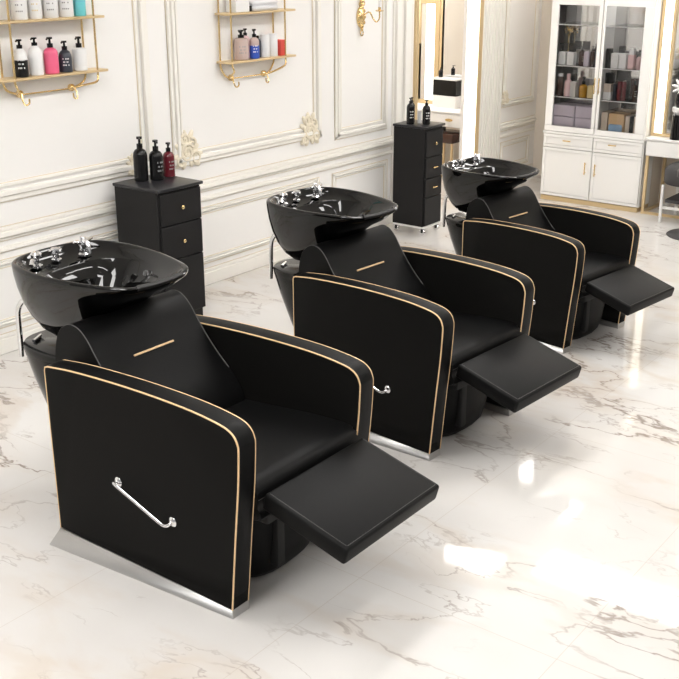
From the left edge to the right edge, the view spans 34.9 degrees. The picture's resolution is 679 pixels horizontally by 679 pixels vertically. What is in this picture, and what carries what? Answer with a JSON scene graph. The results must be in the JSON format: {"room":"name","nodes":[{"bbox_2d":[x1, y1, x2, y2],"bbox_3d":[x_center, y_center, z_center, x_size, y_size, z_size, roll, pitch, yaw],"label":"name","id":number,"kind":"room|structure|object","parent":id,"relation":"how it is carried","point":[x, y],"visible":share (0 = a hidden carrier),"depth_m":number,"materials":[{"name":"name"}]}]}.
{"room":"salon","nodes":[
{"label":"salon","id":0,"kind":"room"},
{"bbox_2d":[0,0,541,333],"bbox_3d":[-1.365,-1.307,5.196,0.120,2.600,10.020,15,25,35],"label":"wall","id":1,"kind":"structure","parent":0,"point":[58,131],"depth_m":5.95,"materials":[{"name":"beige paint"}]},
{"bbox_2d":[0,0,107,105],"bbox_3d":[-1.425,-1.406,4.867,0.114,0.698,0.870,15,25,35],"label":"wall shelf","id":2,"kind":"object","parent":1,"relation":"attached to","point":[71,87],"visible":0.98,"depth_m":4.98,"materials":[{"name":"gold metal"}]},
{"bbox_2d":[10,0,27,19],"bbox_3d":[-1.431,-1.525,4.808,0.070,0.193,0.070,15,25,35],"label":"bottle","id":3,"kind":"object","parent":2,"relation":"on","point":[19,11],"visible":1,"depth_m":4.80,"materials":[{"name":"white plastic"}]},
{"bbox_2d":[14,39,28,77],"bbox_3d":[-1.443,-1.272,4.882,0.062,0.166,0.065,15,25,35],"label":"pump bottle","id":4,"kind":"object","parent":2,"relation":"on","point":[20,56],"visible":0.94,"depth_m":4.87,"materials":[{"name":"black plastic"}]},
{"bbox_2d":[27,0,42,18],"bbox_3d":[-1.379,-1.548,4.871,0.062,0.193,0.062,15,25,35],"label":"bottle","id":5,"kind":"object","parent":2,"relation":"on","point":[34,6],"visible":1,"depth_m":4.87,"materials":[{"name":"white plastic"}]},
{"bbox_2d":[28,37,43,75],"bbox_3d":[-1.393,-1.296,4.944,0.063,0.169,0.066,15,25,35],"label":"pump bottle","id":6,"kind":"object","parent":2,"relation":"on","point":[35,57],"visible":1,"depth_m":4.93,"materials":[{"name":"white plastic"}]},
{"bbox_2d":[42,0,58,17],"bbox_3d":[-1.327,-1.572,4.936,0.070,0.193,0.070,15,25,35],"label":"bottle","id":7,"kind":"object","parent":2,"relation":"on","point":[50,7],"visible":1,"depth_m":4.93,"materials":[{"name":"white plastic"}]},
{"bbox_2d":[43,37,59,73],"bbox_3d":[-1.340,-1.318,5.009,0.065,0.165,0.069,15,25,35],"label":"pump bottle","id":8,"kind":"object","parent":2,"relation":"on","point":[51,62],"visible":1,"depth_m":4.99,"materials":[{"name":"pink plastic"}]},
{"bbox_2d":[58,41,72,72],"bbox_3d":[-1.290,-1.331,5.074,0.062,0.143,0.064,15,25,35],"label":"pump bottle","id":9,"kind":"object","parent":2,"relation":"on","point":[65,58],"visible":1,"depth_m":5.06,"materials":[{"name":"grey plastic"}]},
{"bbox_2d":[58,0,73,16],"bbox_3d":[-1.273,-1.596,5.002,0.070,0.193,0.070,15,25,35],"label":"bottle","id":10,"kind":"object","parent":2,"relation":"on","point":[65,7],"visible":0.98,"depth_m":5.00,"materials":[{"name":"white plastic"}]},
{"bbox_2d":[73,0,85,15],"bbox_3d":[-1.224,-1.618,5.063,0.058,0.193,0.058,15,25,35],"label":"bottle","id":11,"kind":"object","parent":2,"relation":"on","point":[79,6],"visible":0.98,"depth_m":5.06,"materials":[{"name":"teal plastic"}]},
{"bbox_2d":[72,36,87,70],"bbox_3d":[-1.238,-1.361,5.136,0.067,0.157,0.071,15,25,35],"label":"pump bottle","id":12,"kind":"object","parent":2,"relation":"on","point":[79,54],"visible":1,"depth_m":5.12,"materials":[{"name":"white plastic"}]},
{"bbox_2d":[0,229,117,328],"bbox_3d":[-1.317,-0.344,5.497,0.014,0.325,1.160,15,25,35],"label":"trim","id":13,"kind":"structure","parent":1,"relation":"attached to","point":[7,261],"depth_m":5.26,"materials":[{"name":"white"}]},
{"bbox_2d":[0,0,153,202],"bbox_3d":[-1.341,-1.480,5.043,0.024,1.570,1.195,15,25,35],"label":"trim","id":14,"kind":"structure","parent":1,"relation":"attached to","point":[83,179],"depth_m":5.46,"materials":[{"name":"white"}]},
{"bbox_2d":[126,153,133,175],"bbox_3d":[-1.068,-0.914,5.631,0.025,0.120,0.127,15,25,35],"label":"trim","id":15,"kind":"structure","parent":1,"relation":"attached to","point":[131,172],"depth_m":5.60,"materials":[{"name":"beige paint"}]},
{"bbox_2d":[174,130,202,169],"bbox_3d":[-0.829,-1.042,5.914,0.029,0.215,0.228,15,25,35],"label":"trim","id":16,"kind":"structure","parent":1,"relation":"attached to","point":[188,149],"depth_m":5.90,"materials":[{"name":"beige paint"}]},
{"bbox_2d":[0,214,392,354],"bbox_3d":[-1.916,0.157,4.842,0.017,0.095,8.020,15,25,35],"label":"baseboard","id":17,"kind":"structure","parent":1,"relation":"attached to","point":[8,341],"depth_m":6.38,"materials":[{"name":"white"}]},
{"bbox_2d":[0,135,393,241],"bbox_3d":[-1.914,-0.342,4.657,0.024,0.064,8.020,15,25,35],"label":"trim","id":18,"kind":"structure","parent":1,"relation":"attached to","point":[67,218],"depth_m":6.18,"materials":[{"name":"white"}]},
{"bbox_2d":[0,149,393,252],"bbox_3d":[-1.918,-0.275,4.684,0.014,0.026,8.020,15,25,35],"label":"trim","id":19,"kind":"structure","parent":1,"relation":"attached to","point":[287,177],"depth_m":6.21,"materials":[{"name":"white wood"}]},
{"bbox_2d":[164,0,321,168],"bbox_3d":[-0.503,-1.852,6.077,0.024,1.585,1.290,15,25,35],"label":"trim","id":20,"kind":"structure","parent":1,"relation":"attached to","point":[171,5],"depth_m":6.11,"materials":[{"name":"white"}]},
{"bbox_2d":[215,0,295,87],"bbox_3d":[-0.468,-1.812,6.056,0.114,0.755,0.572,15,25,35],"label":"wall shelf","id":21,"kind":"object","parent":1,"relation":"attached to","point":[232,61],"visible":0.98,"depth_m":6.04,"materials":[{"name":"gold metal"}]},
{"bbox_2d":[226,0,248,12],"bbox_3d":[-0.558,-1.841,5.919,0.075,0.086,0.110,15,25,35],"label":"box","id":22,"kind":"object","parent":21,"relation":"on","point":[236,5],"visible":0.93,"depth_m":5.89,"materials":[{"name":"white cardboard"}]},
{"bbox_2d":[234,30,248,59],"bbox_3d":[-0.548,-1.638,6.003,0.082,0.161,0.085,15,25,35],"label":"pump bottle","id":23,"kind":"object","parent":21,"relation":"on","point":[241,46],"visible":1,"depth_m":5.98,"materials":[{"name":"pink plastic"}]},
{"bbox_2d":[249,29,259,58],"bbox_3d":[-0.480,-1.662,6.067,0.056,0.161,0.059,15,25,35],"label":"pump bottle","id":24,"kind":"object","parent":21,"relation":"on","point":[254,42],"visible":1,"depth_m":6.05,"materials":[{"name":"blue plastic"}]},
{"bbox_2d":[249,4,277,10],"bbox_3d":[-0.437,-1.868,6.076,0.083,0.030,0.213,15,25,35],"label":"folded towel","id":25,"kind":"object","parent":21,"relation":"on","point":[271,6],"visible":0.8,"depth_m":6.04,"materials":[{"name":"white fabric"}]},
{"bbox_2d":[249,0,277,5],"bbox_3d":[-0.438,-1.896,6.065,0.083,0.030,0.211,15,25,35],"label":"folded towel","id":26,"kind":"object","parent":25,"relation":"on","point":[251,2],"visible":0.81,"depth_m":6.02,"materials":[{"name":"white fabric"}]},
{"bbox_2d":[259,34,269,56],"bbox_3d":[-0.426,-1.673,6.148,0.056,0.125,0.056,15,25,35],"label":"bottle","id":27,"kind":"object","parent":21,"relation":"on","point":[265,45],"visible":1,"depth_m":6.12,"materials":[{"name":"white plastic"}]},
{"bbox_2d":[268,33,277,55],"bbox_3d":[-0.384,-1.693,6.203,0.058,0.125,0.058,15,25,35],"label":"bottle","id":28,"kind":"object","parent":21,"relation":"on","point":[273,38],"visible":0.87,"depth_m":6.18,"materials":[{"name":"white plastic"}]},
{"bbox_2d":[278,39,284,55],"bbox_3d":[-0.346,-1.692,6.256,0.060,0.088,0.046,15,25,35],"label":"box","id":29,"kind":"object","parent":21,"relation":"on","point":[281,48],"visible":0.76,"depth_m":6.23,"materials":[{"name":"red"}]},
{"bbox_2d":[201,177,319,263],"bbox_3d":[-0.505,-0.712,6.498,0.014,0.325,1.240,15,25,35],"label":"trim","id":30,"kind":"structure","parent":1,"relation":"attached to","point":[309,182],"depth_m":6.44,"materials":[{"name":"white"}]},
{"bbox_2d":[300,112,320,145],"bbox_3d":[-0.181,-1.312,6.721,0.029,0.209,0.222,15,25,35],"label":"trim","id":31,"kind":"structure","parent":1,"relation":"attached to","point":[308,126],"depth_m":6.70,"materials":[{"name":"beige paint"}]},
{"bbox_2d":[332,159,387,198],"bbox_3d":[0.144,-1.005,7.297,0.014,0.325,0.620,15,25,35],"label":"trim","id":32,"kind":"structure","parent":1,"relation":"attached to","point":[377,164],"depth_m":7.29,"materials":[{"name":"white wood"}]},
{"bbox_2d":[334,0,388,139],"bbox_3d":[0.151,-2.129,6.891,0.022,1.626,0.580,15,25,35],"label":"trim","id":33,"kind":"structure","parent":1,"relation":"attached to","point":[338,3],"depth_m":7.04,"materials":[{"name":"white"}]},
{"bbox_2d":[356,0,383,35],"bbox_3d":[0.193,-2.079,6.898,0.178,0.275,0.072,-2,20,-5],"label":"wall sconce","id":34,"kind":"object","parent":1,"relation":"attached to","point":[361,15],"visible":1,"depth_m":6.88,"materials":[{"name":"gold metal"}]},
{"bbox_2d":[375,0,383,11],"bbox_3d":[0.255,-2.148,6.870,0.055,0.125,0.056,15,25,35],"label":"candle","id":35,"kind":"object","parent":34,"relation":"on","point":[379,1],"depth_m":6.87,"materials":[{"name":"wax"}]},
{"bbox_2d":[390,0,413,201],"bbox_3d":[0.434,-2.127,7.285,0.024,2.500,0.240,15,25,35],"label":"trim","id":36,"kind":"structure","parent":1,"relation":"attached to","point":[403,12],"depth_m":7.36,"materials":[{"name":"white wood"}]},
{"bbox_2d":[413,0,419,119],"bbox_3d":[0.479,-1.959,7.523,0.150,2.220,0.037,15,25,35],"label":"trim","id":37,"kind":"structure","parent":1,"relation":"attached to","point":[417,2],"depth_m":7.47,"materials":[{"name":"gold metal"}]},
{"bbox_2d":[463,0,483,157],"bbox_3d":[1.009,-2.147,8.064,0.034,2.200,0.175,15,25,35],"label":"light panel","id":38,"kind":"object","parent":1,"relation":"attached to","point":[475,7],"visible":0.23,"depth_m":8.11,"materials":[{"name":"white"}]},
{"bbox_2d":[478,0,506,158],"bbox_3d":[1.169,-2.412,8.205,0.027,2.600,0.340,15,25,35],"label":"trim","id":39,"kind":"structure","parent":1,"relation":"attached to","point":[494,10],"depth_m":8.34,"materials":[{"name":"white wood"}]},
{"bbox_2d":[500,135,528,162],"bbox_3d":[1.447,-1.545,8.920,0.014,0.220,0.480,15,25,35],"label":"trim","id":40,"kind":"structure","parent":1,"relation":"attached to","point":[524,137],"depth_m":8.95,"materials":[{"name":"white"}]},
{"bbox_2d":[500,126,534,137],"bbox_3d":[1.462,-1.705,8.883,0.014,0.026,0.590,15,25,35],"label":"trim","id":41,"kind":"structure","parent":1,"relation":"attached to","point":[532,127],"depth_m":8.87,"materials":[{"name":"white"}]},
{"bbox_2d":[500,115,535,131],"bbox_3d":[1.466,-1.771,8.855,0.024,0.064,0.590,15,25,35],"label":"trim","id":42,"kind":"structure","parent":1,"relation":"attached to","point":[531,119],"depth_m":8.83,"materials":[{"name":"white"}]},
{"bbox_2d":[501,0,539,107],"bbox_3d":[1.457,-2.700,8.508,0.020,1.668,0.530,15,25,35],"label":"trim","id":43,"kind":"structure","parent":1,"relation":"attached to","point":[508,1],"depth_m":8.71,"materials":[{"name":"white wood"}]},
{"bbox_2d":[0,175,678,678],"bbox_3d":[1.115,0.342,4.578,8.500,0.080,11.200,15,25,35],"label":"floor","id":44,"kind":"structure","parent":0,"point":[546,546],"depth_m":3.44,"materials":[{"name":"white stone"}]},
{"bbox_2d":[112,175,205,314],"bbox_3d":[-0.915,-0.458,5.598,0.344,0.727,0.316,15,25,35],"label":"base cabinet","id":45,"kind":"object","parent":44,"relation":"on","point":[164,216],"visible":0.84,"depth_m":5.45,"materials":[{"name":"black wood"}]},
{"bbox_2d":[133,136,148,181],"bbox_3d":[-1.009,-0.915,5.464,0.071,0.224,0.075,7,21,19],"label":"pump bottle","id":46,"kind":"object","parent":45,"relation":"on","point":[140,161],"visible":1,"depth_m":5.45,"materials":[{"name":"black plastic"}]},
{"bbox_2d":[149,139,163,180],"bbox_3d":[-0.933,-0.914,5.490,0.070,0.203,0.073,3,20,8],"label":"pump bottle","id":47,"kind":"object","parent":45,"relation":"on","point":[155,156],"visible":1,"depth_m":5.47,"materials":[{"name":"black plastic"}]},
{"bbox_2d":[163,142,174,176],"bbox_3d":[-0.882,-0.930,5.573,0.060,0.176,0.062,5,21,13],"label":"pump bottle","id":48,"kind":"object","parent":45,"relation":"on","point":[168,156],"visible":0.97,"depth_m":5.56,"materials":[{"name":"red plastic"}]},
{"bbox_2d":[11,236,438,618],"bbox_3d":[-0.463,0.217,3.487,1.568,0.910,0.738,14,25,35],"label":"chair","id":49,"kind":"object","parent":44,"relation":"on","point":[195,457],"visible":1,"depth_m":3.35,"materials":[{"name":"black leather"}]},
{"bbox_2d":[11,236,187,356],"bbox_3d":[-0.817,-0.102,3.654,0.651,0.424,0.449,15,25,35],"label":"basin","id":50,"kind":"object","parent":49,"relation":"in","point":[90,298],"depth_m":3.57,"materials":[{"name":"black ceramic"}]},
{"bbox_2d":[392,120,444,235],"bbox_3d":[0.536,-1.091,7.309,0.281,0.738,0.234,15,25,35],"label":"base cabinet","id":51,"kind":"object","parent":44,"relation":"on","point":[417,159],"visible":0.99,"depth_m":7.22,"materials":[{"name":"black wood"}]},
{"bbox_2d":[406,98,413,123],"bbox_3d":[0.468,-1.509,7.125,0.052,0.171,0.054,15,25,35],"label":"pump bottle","id":52,"kind":"object","parent":51,"relation":"on","point":[410,107],"visible":1,"depth_m":7.11,"materials":[{"name":"black plastic"}]},
{"bbox_2d":[393,221,439,228],"bbox_3d":[0.530,-0.802,7.420,0.247,0.014,0.214,15,25,35],"label":"casters","id":53,"kind":"object","parent":51,"relation":"on","point":[413,224],"depth_m":7.33,"materials":[{"name":"silver metal"}]},
{"bbox_2d":[422,100,429,124],"bbox_3d":[0.572,-1.497,7.108,0.052,0.161,0.054,15,25,35],"label":"pump bottle","id":54,"kind":"object","parent":51,"relation":"on","point":[426,109],"visible":1,"depth_m":7.09,"materials":[{"name":"black plastic"}]},
{"bbox_2d":[266,182,581,460],"bbox_3d":[0.269,-0.116,4.428,1.393,0.885,0.727,17,26,38],"label":"chair","id":55,"kind":"object","parent":44,"relation":"on","point":[444,339],"visible":0.92,"depth_m":4.28,"materials":[{"name":"black leather"}]},
{"bbox_2d":[266,182,397,278],"bbox_3d":[-0.037,-0.429,4.600,0.563,0.413,0.443,15,25,35],"label":"basin","id":56,"kind":"object","parent":55,"relation":"in","point":[324,230],"depth_m":4.51,"materials":[{"name":"black ceramic"}]},
{"bbox_2d":[417,103,460,174],"bbox_3d":[0.851,-1.709,9.263,0.822,0.555,0.361,15,25,35],"label":"vanity desk","id":57,"kind":"object","parent":44,"relation":"on","point":[450,117],"visible":0.25,"depth_m":9.00,"materials":[{"name":"white paint"}]},
{"bbox_2d":[417,0,440,103],"bbox_3d":[0.751,-2.528,9.238,0.250,1.000,0.030,15,25,35],"label":"vanity mirror","id":58,"kind":"object","parent":57,"relation":"on","point":[429,16],"visible":0.66,"depth_m":9.23,"materials":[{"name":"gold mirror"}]},
{"bbox_2d":[419,3,426,98],"bbox_3d":[0.723,-2.475,9.289,0.064,0.795,0.006,15,25,35],"label":"mirror glass","id":59,"kind":"object","parent":58,"relation":"attached to","point":[423,6],"depth_m":9.28,"materials":[{"name":"white mirror"}]},
{"bbox_2d":[432,95,460,108],"bbox_3d":[0.912,-2.023,9.165,0.230,0.100,0.100,15,25,35],"label":"drawer box","id":60,"kind":"object","parent":57,"relation":"on","point":[452,102],"visible":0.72,"depth_m":9.12,"materials":[{"name":"white paint"}]},
{"bbox_2d":[433,79,461,96],"bbox_3d":[0.912,-2.131,9.126,0.230,0.130,0.100,15,25,35],"label":"drawer box","id":61,"kind":"object","parent":60,"relation":"on","point":[440,87],"visible":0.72,"depth_m":9.08,"materials":[{"name":"black wood"}]},
{"bbox_2d":[431,76,461,80],"bbox_3d":[0.909,-2.197,9.097,0.250,0.014,0.130,15,25,35],"label":"tray","id":62,"kind":"object","parent":61,"relation":"on","point":[436,77],"visible":0.8,"depth_m":9.05,"materials":[{"name":"white plastic"}]},
{"bbox_2d":[438,0,464,77],"bbox_3d":[1.045,-2.451,9.027,0.480,1.000,0.030,15,25,35],"label":"vanity mirror","id":63,"kind":"object","parent":57,"relation":"on","point":[451,11],"visible":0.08,"depth_m":9.08,"materials":[{"name":"beige mirror"}]},
{"bbox_2d":[442,129,459,163],"bbox_3d":[0.913,-1.568,9.130,0.240,0.380,0.240,15,25,35],"label":"stool","id":64,"kind":"object","parent":44,"relation":"on","point":[450,136],"visible":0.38,"depth_m":8.98,"materials":[{"name":"brown leather"}]},
{"bbox_2d":[441,153,673,353],"bbox_3d":[1.044,-0.459,5.467,1.227,0.814,0.661,18,27,41],"label":"chair","id":65,"kind":"object","parent":44,"relation":"on","point":[579,262],"visible":0.94,"depth_m":5.36,"materials":[{"name":"black leather"}]},
{"bbox_2d":[441,153,538,226],"bbox_3d":[0.784,-0.752,5.636,0.488,0.380,0.405,15,25,35],"label":"basin","id":66,"kind":"object","parent":65,"relation":"in","point":[479,187],"depth_m":5.56,"materials":[{"name":"black ceramic"}]},
{"bbox_2d":[540,0,662,212],"bbox_3d":[1.925,-1.821,7.942,0.809,1.670,0.240,15,25,35],"label":"display cabinet","id":67,"kind":"object","parent":44,"relation":"on","point":[595,167],"visible":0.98,"depth_m":7.95,"materials":[{"name":"white paint"}]},
{"bbox_2d":[556,73,563,95],"bbox_3d":[1.657,-1.917,8.111,0.048,0.163,0.048,15,25,35],"label":"bottle","id":68,"kind":"object","parent":67,"relation":"on","point":[560,79],"visible":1,"depth_m":8.09,"materials":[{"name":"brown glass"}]},
{"bbox_2d":[558,43,567,64],"bbox_3d":[1.665,-2.124,8.028,0.058,0.155,0.050,15,25,35],"label":"bottle","id":69,"kind":"object","parent":67,"relation":"on","point":[562,57],"visible":1,"depth_m":8.01,"materials":[{"name":"white plastic"}]},
{"bbox_2d":[553,115,575,126],"bbox_3d":[1.726,-1.657,8.187,0.180,0.083,0.145,15,25,35],"label":"storage box","id":70,"kind":"object","parent":67,"relation":"in","point":[557,120],"visible":0.66,"depth_m":8.12,"materials":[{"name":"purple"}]},
{"bbox_2d":[553,102,582,116],"bbox_3d":[1.726,-1.737,8.158,0.180,0.083,0.145,15,25,35],"label":"storage box","id":71,"kind":"object","parent":70,"relation":"on","point":[567,109],"visible":0.9,"depth_m":8.11,"materials":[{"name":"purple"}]},
{"bbox_2d":[564,74,570,95],"bbox_3d":[1.709,-1.903,8.073,0.055,0.163,0.056,15,25,35],"label":"bottle","id":72,"kind":"object","parent":67,"relation":"on","point":[568,80],"visible":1,"depth_m":8.06,"materials":[{"name":"pink plastic"}]},
{"bbox_2d":[567,43,576,64],"bbox_3d":[1.720,-2.110,7.988,0.056,0.155,0.050,15,25,35],"label":"bottle","id":73,"kind":"object","parent":67,"relation":"on","point":[572,54],"visible":1,"depth_m":7.97,"materials":[{"name":"white plastic"}]},
{"bbox_2d":[554,94,592,98],"bbox_3d":[1.790,-1.817,8.084,0.373,0.006,0.166,15,25,35],"label":"glass shelf","id":74,"kind":"object","parent":67,"relation":"attached to","point":[555,96],"depth_m":8.12,"materials":[{"name":"clear glass"}]},
{"bbox_2d":[569,81,578,96],"bbox_3d":[1.750,-1.868,8.053,0.045,0.110,0.060,15,25,35],"label":"box","id":75,"kind":"object","parent":67,"relation":"on","point":[574,85],"visible":1,"depth_m":8.03,"materials":[{"name":"white"}]},
{"bbox_2d":[559,23,598,25],"bbox_3d":[1.789,-2.305,7.905,0.373,0.006,0.166,15,25,35],"label":"glass shelf","id":76,"kind":"object","parent":67,"relation":"attached to","point":[560,24],"depth_m":7.90,"materials":[{"name":"clear glass"}]},
{"bbox_2d":[574,117,590,128],"bbox_3d":[1.861,-1.622,8.090,0.150,0.083,0.145,15,25,35],"label":"storage box","id":77,"kind":"object","parent":67,"relation":"in","point":[579,122],"visible":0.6,"depth_m":8.04,"materials":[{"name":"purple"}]},
{"bbox_2d":[575,104,591,118],"bbox_3d":[1.861,-1.702,8.061,0.150,0.083,0.145,15,25,35],"label":"storage box","id":78,"kind":"object","parent":77,"relation":"on","point":[585,110],"visible":0.7,"depth_m":8.02,"materials":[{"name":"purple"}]},
{"bbox_2d":[579,76,586,97],"bbox_3d":[1.807,-1.871,8.003,0.059,0.151,0.063,15,25,35],"label":"pump bottle","id":79,"kind":"object","parent":67,"relation":"on","point":[582,88],"visible":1,"depth_m":7.99,"materials":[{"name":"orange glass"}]},
{"bbox_2d":[583,51,590,65],"bbox_3d":[1.820,-2.060,7.926,0.042,0.104,0.050,15,25,35],"label":"bottle","id":80,"kind":"object","parent":67,"relation":"on","point":[586,60],"visible":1,"depth_m":7.91,"materials":[{"name":"plastic"}]},
{"bbox_2d":[600,110,614,130],"bbox_3d":[1.986,-1.622,8.005,0.050,0.140,0.120,15,25,35],"label":"binder","id":81,"kind":"object","parent":67,"relation":"in","point":[605,114],"visible":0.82,"depth_m":7.96,"materials":[{"name":"beige"}]},
{"bbox_2d":[602,92,612,99],"bbox_3d":[1.972,-1.790,7.921,0.060,0.055,0.070,15,25,35],"label":"case","id":82,"kind":"object","parent":67,"relation":"on","point":[606,95],"visible":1,"depth_m":7.89,"materials":[{"name":"white plastic"}]},
{"bbox_2d":[603,83,614,91],"bbox_3d":[1.972,-1.845,7.901,0.056,0.060,0.070,15,25,35],"label":"case","id":83,"kind":"object","parent":82,"relation":"on","point":[608,87],"visible":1,"depth_m":7.88,"materials":[{"name":"beige"}]},
{"bbox_2d":[605,72,614,83],"bbox_3d":[1.975,-1.909,7.882,0.050,0.074,0.060,15,25,35],"label":"case","id":84,"kind":"object","parent":83,"relation":"on","point":[610,76],"visible":1,"depth_m":7.86,"materials":[{"name":"black plastic"}]},
{"bbox_2d":[605,48,612,67],"bbox_3d":[1.955,-2.041,7.829,0.033,0.135,0.050,15,25,35],"label":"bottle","id":85,"kind":"object","parent":67,"relation":"in","point":[609,51],"visible":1,"depth_m":7.81,"materials":[{"name":"black plastic"}]},
{"bbox_2d":[610,53,619,67],"bbox_3d":[1.997,-2.015,7.802,0.055,0.105,0.055,15,25,35],"label":"carton","id":86,"kind":"object","parent":67,"relation":"on","point":[614,56],"visible":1,"depth_m":7.78,"materials":[{"name":"white cardboard"}]},
{"bbox_2d":[608,124,621,131],"bbox_3d":[2.017,-1.545,7.911,0.105,0.060,0.024,15,25,35],"label":"cloth","id":87,"kind":"object","parent":67,"relation":"in","point":[611,127],"visible":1,"depth_m":7.90,"materials":[{"name":"blue fabric"}]},
{"bbox_2d":[616,81,621,100],"bbox_3d":[2.032,-1.806,7.846,0.032,0.135,0.032,15,25,35],"label":"bottle","id":88,"kind":"object","parent":67,"relation":"on","point":[619,86],"visible":1,"depth_m":7.83,"materials":[{"name":"red plastic"}]},
{"bbox_2d":[601,99,636,102],"bbox_3d":[2.095,-1.737,7.865,0.352,0.006,0.166,15,25,35],"label":"glass shelf","id":89,"kind":"object","parent":67,"relation":"attached to","point":[602,100],"depth_m":7.91,"materials":[{"name":"clear glass"}]},
{"bbox_2d":[608,111,630,131],"bbox_3d":[2.059,-1.600,7.954,0.120,0.135,0.120,15,25,35],"label":"box","id":90,"kind":"object","parent":67,"relation":"in","point":[618,118],"visible":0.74,"depth_m":7.90,"materials":[{"name":"beige cardboard"}]},
{"bbox_2d":[618,53,628,68],"bbox_3d":[2.044,-2.003,7.768,0.055,0.105,0.055,15,25,35],"label":"carton","id":91,"kind":"object","parent":67,"relation":"on","point":[623,57],"visible":1,"depth_m":7.75,"materials":[{"name":"white cardboard"}]},
{"bbox_2d":[609,25,643,27],"bbox_3d":[2.095,-2.225,7.686,0.352,0.006,0.166,15,25,35],"label":"glass shelf","id":92,"kind":"object","parent":67,"relation":"attached to","point":[610,26],"depth_m":7.67,"materials":[{"name":"clear glass"}]},
{"bbox_2d":[627,48,636,69],"bbox_3d":[2.092,-2.008,7.723,0.045,0.145,0.050,15,25,35],"label":"bottle","id":93,"kind":"object","parent":67,"relation":"on","point":[632,55],"visible":1,"depth_m":7.71,"materials":[{"name":"pink plastic"}]},
{"bbox_2d":[631,81,636,101],"bbox_3d":[2.125,-1.788,7.778,0.034,0.148,0.034,15,25,35],"label":"pump bottle","id":94,"kind":"object","parent":67,"relation":"on","point":[634,89],"visible":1,"depth_m":7.77,"materials":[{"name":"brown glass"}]},
{"bbox_2d":[640,136,678,218],"bbox_3d":[2.785,-1.109,7.614,1.217,0.555,0.396,15,25,35],"label":"vanity desk","id":95,"kind":"object","parent":44,"relation":"on","point":[657,146],"visible":0.79,"depth_m":7.73,"materials":[{"name":"white paint"}]},
{"bbox_2d":[650,0,678,136],"bbox_3d":[2.679,-1.930,7.310,1.068,1.194,0.030,15,25,35],"label":"vanity mirror","id":96,"kind":"object","parent":95,"relation":"on","point":[667,72],"visible":1,"depth_m":7.61,"materials":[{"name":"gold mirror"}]},
{"bbox_2d":[665,4,678,133],"bbox_3d":[2.682,-1.931,7.314,0.860,1.150,0.006,15,25,35],"label":"mirror glass","id":97,"kind":"object","parent":96,"relation":"attached to","point":[672,73],"depth_m":7.59,"materials":[{"name":"white"}]},
{"bbox_2d":[670,79,678,139],"bbox_3d":[2.385,-1.620,7.575,0.102,0.432,0.099,-2,20,-6],"label":"vase","id":98,"kind":"object","parent":95,"relation":"on","point":[674,133],"visible":1,"depth_m":7.57,"materials":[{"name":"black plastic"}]},
{"bbox_2d":[658,161,678,222],"bbox_3d":[2.509,-1.023,7.606,0.430,0.400,0.370,15,25,35],"label":"chair","id":99,"kind":"object","parent":44,"relation":"on","point":[670,176],"visible":0.98,"depth_m":7.58,"materials":[{"name":"grey fabric"}]},
{"bbox_2d":[666,169,678,239],"bbox_3d":[2.384,-0.915,7.225,0.340,0.458,0.340,15,25,35],"label":"stool","id":100,"kind":"object","parent":44,"relation":"on","point":[674,233],"visible":1,"depth_m":7.29,"materials":[{"name":"black metal"}]},
{"bbox_2d":[441,127,459,162],"bbox_3d":[0.134,-2.450,8.314,1.524,2.600,2.920,15,25,35],"label":"wall","id":101,"kind":"structure","parent":0,"point":[456,145],"depth_m":9.67,"materials":[{"name":"beige paint"}]},
{"bbox_2d":[532,0,678,206],"bbox_3d":[4.234,-1.861,6.688,6.856,2.600,0.700,15,25,35],"label":"wall","id":102,"kind":"structure","parent":0,"point":[669,191],"depth_m":8.87,"materials":[{"name":"beige paint"}]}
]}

